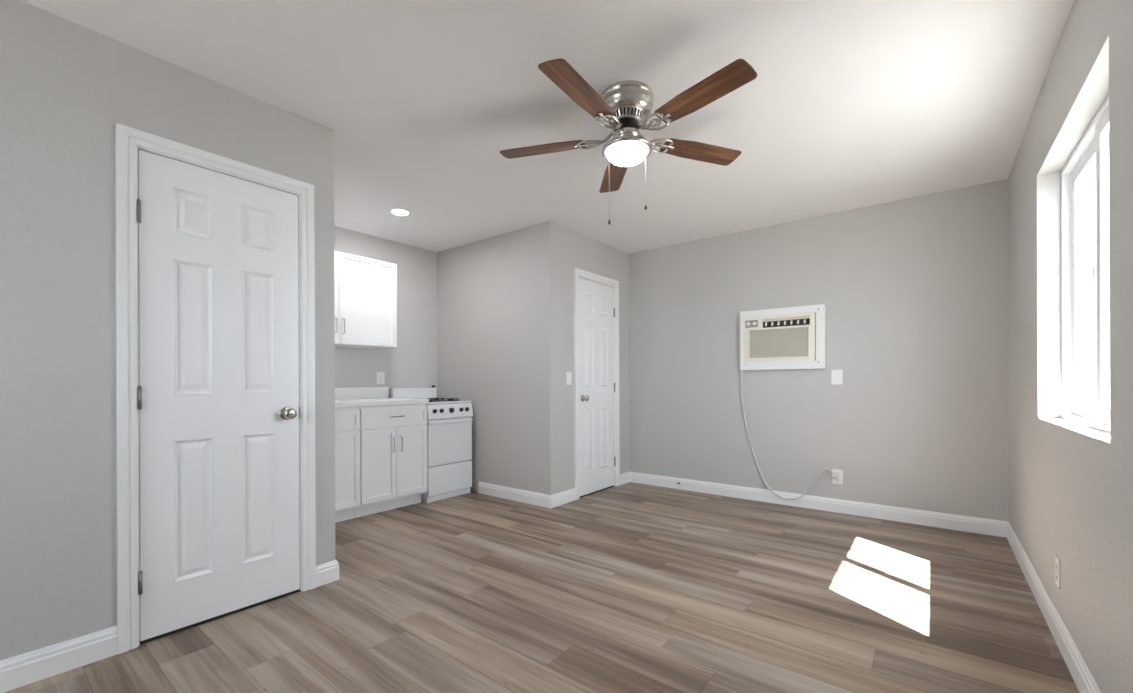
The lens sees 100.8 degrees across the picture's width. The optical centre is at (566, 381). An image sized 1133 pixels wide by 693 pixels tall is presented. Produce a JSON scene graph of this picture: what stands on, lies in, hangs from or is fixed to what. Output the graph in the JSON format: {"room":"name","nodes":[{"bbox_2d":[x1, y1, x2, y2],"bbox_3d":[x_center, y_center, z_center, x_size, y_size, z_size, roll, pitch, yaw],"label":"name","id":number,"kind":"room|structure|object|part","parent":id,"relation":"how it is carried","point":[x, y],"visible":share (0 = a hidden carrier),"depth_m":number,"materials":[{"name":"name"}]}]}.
{"room":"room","nodes":[
{"label":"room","id":0,"kind":"room"},
{"bbox_2d":[0,0,334,660],"bbox_3d":[-2.188,-0.140,1.602,0.300,2.440,2.632,0,0,38],"label":"wall","id":1,"kind":"structure","parent":0,"point":[65,85],"depth_m":1.77,"materials":[{"name":"grey paint"}]},
{"bbox_2d":[0,626,117,692],"bbox_3d":[-2.326,1.027,1.164,0.014,0.108,1.767,0,0,38],"label":"baseboard","id":2,"kind":"structure","parent":1,"relation":"attached to","point":[18,671],"depth_m":1.73,"materials":[{"name":"white paint"}]},
{"bbox_2d":[115,123,315,653],"bbox_3d":[-1.557,0.027,2.159,0.123,2.102,0.753,0,0,38],"label":"door","id":3,"kind":"structure","parent":1,"relation":"in","point":[215,254],"depth_m":2.11,"materials":[{"name":"white paint"}]},
{"bbox_3d":[-1.383,0.159,2.337,0.066,0.068,0.068,0,0,38],"label":"knob","id":4,"kind":"part","parent":3,"relation":"part of","materials":[{"name":"silver metal"}]},
{"bbox_2d":[140,589,299,644],"bbox_3d":[-1.579,1.075,2.180,0.056,0.006,0.619,0,0,38],"label":"threshold","id":5,"kind":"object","parent":1,"relation":"attached to","point":[298,590],"depth_m":2.13,"materials":[{"name":"grey"}]},
{"bbox_2d":[316,559,338,586],"bbox_3d":[-1.453,1.024,2.639,0.454,0.108,0.126,0,0,38],"label":"baseboard","id":6,"kind":"structure","parent":1,"relation":"attached to","point":[328,572],"depth_m":2.50,"materials":[{"name":"white paint"}]},
{"bbox_2d":[334,226,436,399],"bbox_3d":[-1.982,-0.140,4.266,0.150,2.440,2.062,0,0,38],"label":"wall","id":7,"kind":"structure","parent":0,"point":[413,363],"depth_m":4.62,"materials":[{"name":"grey paint"}]},
{"bbox_2d":[335,387,387,398],"bbox_3d":[-2.090,0.104,3.988,0.020,0.104,1.246,0,0,38],"label":"backsplash","id":8,"kind":"structure","parent":7,"relation":"attached to","point":[345,392],"depth_m":4.25,"materials":[{"name":"white stone"}]},
{"bbox_2d":[334,251,396,348],"bbox_3d":[-1.959,-0.680,3.887,0.355,0.748,1.048,0,0,38],"label":"upper cabinet","id":9,"kind":"object","parent":7,"relation":"attached to","point":[365,289],"visible":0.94,"depth_m":3.98,"materials":[{"name":"white paint"}]},
{"bbox_3d":[-2.013,-0.681,3.598,0.019,0.746,0.521,0,0,38],"label":"door","id":10,"kind":"part","parent":9,"relation":"part of","materials":[{"name":"white paint"}]},
{"bbox_3d":[-1.850,-0.453,3.764,0.033,0.128,0.010,0,0,38],"label":"handle","id":11,"kind":"part","parent":9,"relation":"part of","materials":[{"name":"silver metal"}]},
{"bbox_2d":[376,372,384,383],"bbox_3d":[-1.756,-0.033,4.427,0.008,0.116,0.080,0,0,38],"label":"wall outlet","id":12,"kind":"object","parent":7,"relation":"attached to","point":[379,375],"visible":1,"depth_m":4.42,"materials":[{"name":"white plastic"}]},
{"bbox_2d":[437,228,524,491],"bbox_3d":[-0.832,-0.145,4.600,1.253,2.440,0.120,0,0,38],"label":"wall","id":13,"kind":"structure","parent":0,"point":[480,284],"depth_m":4.46,"materials":[{"name":"grey paint"}]},
{"bbox_2d":[478,482,575,507],"bbox_3d":[-0.383,1.019,4.383,0.914,0.108,0.354,0,0,38],"label":"baseboard","id":14,"kind":"structure","parent":13,"relation":"attached to","point":[534,498],"depth_m":4.17,"materials":[{"name":"white paint"}]},
{"bbox_2d":[4,482,1078,692],"bbox_3d":[-0.544,1.124,2.308,4.821,0.100,6.063,0,0,38],"label":"floor","id":15,"kind":"structure","parent":0,"point":[630,587],"depth_m":2.14,"materials":[{"name":"brown wood"}]},
{"bbox_2d":[335,407,359,522],"bbox_3d":[-2.017,0.637,3.571,0.645,0.884,0.620,0,0,38],"label":"base cabinet","id":16,"kind":"object","parent":15,"relation":"on","point":[347,419],"visible":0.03,"depth_m":3.57,"materials":[{"name":"white paint"}]},
{"bbox_3d":[-1.797,0.293,3.399,0.019,0.153,0.614,0,0,38],"label":"drawer","id":17,"kind":"part","parent":16,"relation":"part of","materials":[{"name":"white paint"}]},
{"bbox_3d":[-1.701,0.669,3.521,0.019,0.582,0.306,0,0,38],"label":"cabinet door","id":18,"kind":"part","parent":16,"relation":"part of","materials":[{"name":"white paint"}]},
{"bbox_2d":[335,387,428,407],"bbox_3d":[-1.843,0.123,3.805,0.634,0.143,1.262,0,0,38],"label":"countertop","id":19,"kind":"structure","parent":16,"relation":"on","point":[345,396],"depth_m":4.09,"materials":[{"name":"white stone"}]},
{"bbox_2d":[354,404,426,517],"bbox_3d":[-1.636,0.636,4.058,0.645,0.884,0.608,0,0,38],"label":"base cabinet","id":20,"kind":"object","parent":15,"relation":"on","point":[393,438],"visible":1,"depth_m":3.85,"materials":[{"name":"white paint"}]},
{"bbox_3d":[-1.509,0.669,3.767,0.019,0.582,0.300,0,0,38],"label":"cabinet door","id":21,"kind":"part","parent":20,"relation":"part of","materials":[{"name":"white paint"}]},
{"bbox_3d":[-1.417,0.292,3.886,0.019,0.153,0.602,0,0,38],"label":"drawer","id":22,"kind":"part","parent":20,"relation":"part of","materials":[{"name":"white paint"}]},
{"bbox_3d":[-1.322,0.668,4.005,0.019,0.582,0.300,0,0,38],"label":"cabinet door","id":23,"kind":"part","parent":20,"relation":"part of","materials":[{"name":"white paint"}]},
{"bbox_2d":[391,385,472,502],"bbox_3d":[-1.284,0.556,4.496,0.625,1.040,0.502,0,0,38],"label":"stove","id":24,"kind":"object","parent":15,"relation":"on","point":[449,422],"visible":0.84,"depth_m":4.33,"materials":[{"name":"white metal"}]},
{"bbox_2d":[413,398,470,403],"bbox_3d":[-1.298,0.179,4.506,0.570,0.037,0.502,0,0,38],"label":"cooktop","id":25,"kind":"object","parent":24,"relation":"in","point":[431,400],"depth_m":4.43,"materials":[{"name":"white metal"}]},
{"bbox_3d":[-1.075,0.888,4.334,0.032,0.256,0.496,0,0,38],"label":"storage drawer","id":26,"kind":"part","parent":24,"relation":"part of","materials":[{"name":"white metal"}]},
{"bbox_3d":[-1.077,0.548,4.334,0.032,0.407,0.496,0,0,38],"label":"oven door","id":27,"kind":"part","parent":24,"relation":"part of","materials":[{"name":"white metal"}]},
{"bbox_3d":[-1.072,0.268,4.330,0.046,0.140,0.502,0,0,38],"label":"control panel","id":28,"kind":"part","parent":24,"relation":"part of","materials":[{"name":"white metal"}]},
{"bbox_3d":[-1.058,0.371,4.319,0.018,0.022,0.486,0,0,38],"label":"oven door handle","id":29,"kind":"part","parent":24,"relation":"part of","materials":[{"name":"white metal"}]},
{"bbox_2d":[21,0,1073,253],"bbox_3d":[-0.554,-1.426,2.308,4.821,0.120,6.063,0,0,38],"label":"ceiling","id":30,"kind":"structure","parent":0,"point":[849,104],"depth_m":2.21,"materials":[{"name":"white paint"}]},
{"bbox_2d":[390,208,409,215],"bbox_3d":[-1.338,-1.359,3.764,0.156,0.006,0.156,0,0,38],"label":"recessed light","id":31,"kind":"object","parent":30,"relation":"in","point":[400,212],"visible":1,"depth_m":3.77,"materials":[{"name":"white plastic"}]},
{"bbox_2d":[500,58,756,224],"bbox_3d":[0.277,-1.061,2.216,1.243,0.615,1.213,0,0,38],"label":"ceiling fan","id":32,"kind":"object","parent":30,"relation":"hanging from","point":[624,106],"visible":1,"depth_m":2.15,"materials":[{"name":"brown wood"}]},
{"bbox_3d":[-0.119,-1.173,2.366,0.440,0.006,0.126,0,9,16],"label":"fan blade","id":33,"kind":"part","parent":32,"relation":"part of","materials":[{"name":"brown wood"}]},
{"bbox_3d":[0.055,-1.173,1.898,0.126,0.006,0.440,11,6,33],"label":"fan blade","id":34,"kind":"part","parent":32,"relation":"part of","materials":[{"name":"brown wood"}]},
{"bbox_3d":[0.272,-1.174,2.676,0.126,0.006,0.440,-9,0,-2],"label":"fan blade","id":35,"kind":"part","parent":32,"relation":"part of","materials":[{"name":"brown wood"}]},
{"bbox_3d":[0.688,-1.176,2.400,0.440,0.006,0.126,0,-9,-20],"label":"fan blade","id":36,"kind":"part","parent":32,"relation":"part of","materials":[{"name":"brown wood"}]},
{"bbox_3d":[0.554,-1.175,1.919,0.126,0.006,0.440,11,-7,-38],"label":"fan blade","id":37,"kind":"part","parent":32,"relation":"part of","materials":[{"name":"brown wood"}]},
{"bbox_2d":[524,221,628,497],"bbox_3d":[0.146,-0.149,4.591,0.300,2.440,1.309,0,0,38],"label":"wall","id":38,"kind":"structure","parent":0,"point":[552,251],"depth_m":4.12,"materials":[{"name":"grey paint"}]},
{"bbox_2d":[566,372,571,384],"bbox_3d":[0.026,-0.031,4.182,0.012,0.116,0.072,0,0,38],"label":"light switch","id":39,"kind":"object","parent":38,"relation":"attached to","point":[568,374],"visible":1,"depth_m":4.17,"materials":[{"name":"white plastic"}]},
{"bbox_2d":[574,268,619,499],"bbox_3d":[0.303,0.020,4.541,0.123,2.102,0.745,0,0,38],"label":"door","id":40,"kind":"structure","parent":38,"relation":"in","point":[596,297],"depth_m":4.53,"materials":[{"name":"white paint"}]},
{"bbox_3d":[0.176,0.153,4.333,0.066,0.068,0.068,0,0,38],"label":"knob","id":41,"kind":"part","parent":40,"relation":"part of","materials":[{"name":"silver metal"}]},
{"bbox_2d":[580,486,613,497],"bbox_3d":[0.281,1.068,4.562,0.056,0.006,0.611,0,0,38],"label":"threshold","id":42,"kind":"structure","parent":38,"relation":"attached to","point":[610,486],"depth_m":4.54,"materials":[{"name":"grey"}]},
{"bbox_2d":[628,179,1008,521],"bbox_3d":[1.824,-0.155,4.206,3.418,2.440,0.150,0,0,38],"label":"wall","id":43,"kind":"structure","parent":0,"point":[914,291],"depth_m":3.76,"materials":[{"name":"grey paint"}]},
{"bbox_2d":[740,304,837,499],"bbox_3d":[1.883,0.188,4.027,0.779,1.647,0.060,0,0,38],"label":"air conditioner","id":44,"kind":"object","parent":43,"relation":"attached to","point":[788,337],"visible":1,"depth_m":4.03,"materials":[{"name":"white paint"}]},
{"bbox_3d":[1.655,-0.517,4.190,0.108,0.064,0.003,0,0,38],"label":"control plate","id":45,"kind":"part","parent":44,"relation":"part of","materials":[{"name":"grey plastic"}]},
{"bbox_3d":[1.827,-0.336,4.053,0.500,0.269,0.008,0,0,38],"label":"grille frame","id":46,"kind":"part","parent":44,"relation":"part of","materials":[{"name":"white plastic"}]},
{"bbox_2d":[750,327,807,357],"bbox_3d":[1.833,-0.336,4.062,0.476,0.245,0.016,0,0,38],"label":"grille","id":47,"kind":"object","parent":44,"relation":"attached to","point":[765,342],"depth_m":4.05,"materials":[{"name":"beige plastic"}]},
{"bbox_3d":[1.839,-0.374,4.072,0.582,0.402,0.037,0,0,38],"label":"panel","id":48,"kind":"part","parent":44,"relation":"part of","materials":[{"name":"white plastic"}]},
{"bbox_3d":[1.856,-0.370,4.056,0.685,0.530,0.044,0,0,38],"label":"wall frame","id":49,"kind":"part","parent":44,"relation":"part of","materials":[{"name":"white paint"}]},
{"bbox_2d":[762,315,809,327],"bbox_3d":[1.887,-0.514,4.032,0.378,0.077,0.027,0,0,38],"label":"vent","id":50,"kind":"object","parent":44,"relation":"attached to","point":[769,321],"depth_m":4.02,"materials":[{"name":"brown plastic"}]},
{"bbox_3d":[1.873,0.454,4.038,0.750,1.115,0.031,0,0,40],"label":"power cord","id":51,"kind":"part","parent":44,"relation":"part of","materials":[{"name":"white plastic"}]},
{"bbox_2d":[620,472,1007,536],"bbox_3d":[1.772,1.011,4.012,2.967,0.108,0.224,0,0,38],"label":"baseboard","id":52,"kind":"structure","parent":43,"relation":"attached to","point":[992,527],"depth_m":3.81,"materials":[{"name":"white paint"}]},
{"bbox_2d":[831,369,842,384],"bbox_3d":[2.199,-0.038,3.810,0.080,0.122,0.012,0,0,38],"label":"light switch","id":53,"kind":"object","parent":43,"relation":"attached to","point":[836,375],"visible":1,"depth_m":3.81,"materials":[{"name":"white plastic"}]},
{"bbox_2d":[832,469,842,484],"bbox_3d":[2.203,0.775,3.812,0.078,0.120,0.008,0,0,38],"label":"wall outlet","id":54,"kind":"object","parent":43,"relation":"attached to","point":[839,480],"visible":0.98,"depth_m":3.80,"materials":[{"name":"white plastic"}]},
{"bbox_2d":[1008,0,1132,692],"bbox_3d":[1.246,-0.153,0.811,0.150,2.440,5.913,0,0,38],"label":"wall","id":55,"kind":"structure","parent":0,"point":[1071,483],"depth_m":1.72,"materials":[{"name":"grey paint"}]},
{"bbox_2d":[1006,522,1100,692],"bbox_3d":[1.231,1.013,0.921,0.014,0.108,5.762,0,0,38],"label":"baseboard","id":56,"kind":"structure","parent":55,"relation":"attached to","point":[1079,671],"depth_m":1.93,"materials":[{"name":"white paint"}]},
{"bbox_2d":[1055,555,1060,588],"bbox_3d":[2.023,0.784,1.931,0.008,0.116,0.072,0,0,38],"label":"wall outlet","id":57,"kind":"object","parent":55,"relation":"attached to","point":[1057,560],"visible":1,"depth_m":1.92,"materials":[{"name":"white plastic"}]},
{"bbox_2d":[1061,94,1109,431],"bbox_3d":[2.038,-0.416,1.766,0.070,1.188,1.193,0,0,38],"label":"window","id":58,"kind":"structure","parent":55,"relation":"in","point":[1093,146],"depth_m":2.07,"materials":[{"name":"white plastic"}]},
{"bbox_3d":[2.216,-0.417,1.974,0.022,1.142,0.602,0,0,38],"label":"sash","id":59,"kind":"part","parent":58,"relation":"part of","materials":[{"name":"white plastic"}]},
{"bbox_3d":[1.862,-0.415,1.560,0.022,1.142,0.606,0,0,38],"label":"sash","id":60,"kind":"part","parent":58,"relation":"part of","materials":[{"name":"white plastic"}]}
]}

